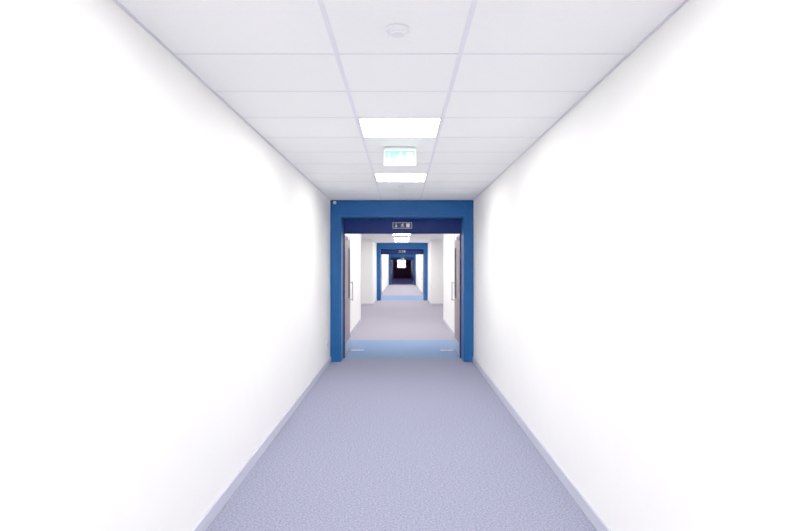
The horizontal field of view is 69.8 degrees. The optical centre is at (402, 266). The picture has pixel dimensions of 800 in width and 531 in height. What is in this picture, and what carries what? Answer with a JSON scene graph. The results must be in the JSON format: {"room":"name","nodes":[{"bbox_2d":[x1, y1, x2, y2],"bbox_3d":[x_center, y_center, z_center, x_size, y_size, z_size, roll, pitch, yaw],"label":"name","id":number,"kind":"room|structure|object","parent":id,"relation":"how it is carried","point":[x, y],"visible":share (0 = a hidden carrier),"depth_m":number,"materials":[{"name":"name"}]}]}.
{"room":"corridor","nodes":[
{"label":"corridor","id":0,"kind":"room"},
{"bbox_2d":[0,0,392,530],"bbox_3d":[-1.822,0.175,33.800,1.396,2.625,76.400,0,0,0],"label":"wall","id":1,"kind":"structure","parent":0,"point":[165,269],"depth_m":2.39,"materials":[{"name":"paint"}]},
{"bbox_2d":[192,284,388,530],"bbox_3d":[-1.755,1.448,21.299,1.290,0.080,51.398,0,0,0],"label":"baseboard","id":2,"kind":"structure","parent":1,"relation":"attached to","point":[205,521],"depth_m":4.27,"materials":[{"name":"grey plastic"}]},
{"bbox_2d":[345,235,352,355],"bbox_3d":[-0.927,0.478,9.815,0.105,1.996,0.940,0,0,0],"label":"door","id":3,"kind":"structure","parent":1,"relation":"in","point":[347,239],"depth_m":9.78,"materials":[{"name":"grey wood"}]},
{"bbox_2d":[381,255,382,298],"bbox_3d":[-0.927,0.478,25.875,0.105,1.996,0.940,0,0,0],"label":"door","id":4,"kind":"structure","parent":1,"relation":"in","point":[381,255],"depth_m":25.76,"materials":[{"name":"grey wood"}]},
{"bbox_2d":[330,200,473,361],"bbox_3d":[-0.006,0.226,9.139,2.234,2.525,0.422,0,0,0],"label":"door frame","id":5,"kind":"structure","parent":1,"relation":"attached to","point":[346,216],"depth_m":8.93,"materials":[{"name":"blue paint"}]},
{"bbox_2d":[377,243,427,300],"bbox_3d":[-0.006,0.226,25.199,2.234,2.525,0.422,0,0,0],"label":"door frame","id":6,"kind":"structure","parent":1,"relation":"attached to","point":[382,248],"depth_m":24.99,"materials":[{"name":"blue paint"}]},
{"bbox_2d":[389,255,415,284],"bbox_3d":[-0.006,0.226,47.199,2.234,2.525,0.422,0,0,0],"label":"door frame","id":7,"kind":"structure","parent":1,"relation":"attached to","point":[391,257],"depth_m":46.98,"materials":[{"name":"blue paint"}]},
{"bbox_2d":[393,222,411,228],"bbox_3d":[0.000,-0.665,9.284,0.310,0.100,0.012,0,0,0],"label":"exit sign","id":8,"kind":"object","parent":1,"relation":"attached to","point":[396,225],"visible":1,"depth_m":9.28,"materials":[{"name":"grey plastic"}]},
{"bbox_2d":[113,0,688,242],"bbox_3d":[0.000,-1.085,33.800,5.040,0.104,76.640,0,0,0],"label":"ceiling","id":9,"kind":"structure","parent":0,"point":[498,75],"depth_m":3.04,"materials":[{"name":"tile"}]},
{"bbox_2d":[386,24,409,37],"bbox_3d":[-0.020,-1.024,2.500,0.104,0.027,0.104,0,0,0],"label":"smoke detector","id":10,"kind":"object","parent":9,"relation":"attached to","point":[395,30],"visible":1,"depth_m":2.47,"materials":[{"name":"white plastic"}]},
{"bbox_2d":[358,118,440,136],"bbox_3d":[-0.018,-1.056,4.300,0.579,0.042,0.576,0,0,0],"label":"ceiling light panel","id":11,"kind":"object","parent":9,"relation":"in","point":[371,127],"depth_m":4.28,"materials":[{"name":"white plastic"}]},
{"bbox_2d":[384,147,415,165],"bbox_3d":[-0.020,-0.957,4.975,0.276,0.161,0.050,0,0,0],"label":"exit sign","id":12,"kind":"object","parent":9,"relation":"hanging from","point":[393,156],"visible":1,"depth_m":4.96,"materials":[{"name":"white plastic"}]},
{"bbox_2d":[375,174,425,181],"bbox_3d":[-0.018,-1.056,6.700,0.579,0.042,0.576,0,0,0],"label":"ceiling light panel","id":13,"kind":"object","parent":9,"relation":"in","point":[379,177],"depth_m":6.69,"materials":[{"name":"white plastic"}]},
{"bbox_2d":[205,278,596,530],"bbox_3d":[0.000,1.538,33.800,5.040,0.100,76.640,0,0,0],"label":"floor","id":14,"kind":"structure","parent":0,"point":[400,433],"depth_m":4.54,"materials":[{"name":"purple carpet"}]},
{"bbox_2d":[393,260,410,277],"bbox_3d":[-0.006,0.175,72.060,2.476,2.625,0.120,0,0,0],"label":"wall","id":15,"kind":"structure","parent":0,"point":[397,272],"depth_m":71.99,"materials":[{"name":"black paint"}]},
{"bbox_2d":[397,260,405,267],"bbox_3d":[-0.100,-0.387,72.040,1.080,1.150,0.080,0,0,0],"label":"window","id":16,"kind":"structure","parent":15,"relation":"in","point":[400,263],"depth_m":72.03,"materials":[{"name":"white glass"}]},
{"bbox_2d":[411,0,799,530],"bbox_3d":[1.816,0.175,33.800,1.408,2.625,76.400,0,0,0],"label":"wall","id":17,"kind":"structure","parent":0,"point":[637,266],"depth_m":2.44,"materials":[{"name":"paint"}]},
{"bbox_2d":[451,235,459,356],"bbox_3d":[0.927,0.478,9.815,0.105,1.996,0.940,0,0,0],"label":"door","id":18,"kind":"structure","parent":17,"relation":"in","point":[456,282],"depth_m":9.86,"materials":[{"name":"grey wood"}]},
{"bbox_2d":[416,284,610,530],"bbox_3d":[1.749,1.448,21.299,1.302,0.080,51.398,0,0,0],"label":"baseboard","id":19,"kind":"structure","parent":17,"relation":"attached to","point":[595,519],"depth_m":4.25,"materials":[{"name":"grey plastic"}]}
]}

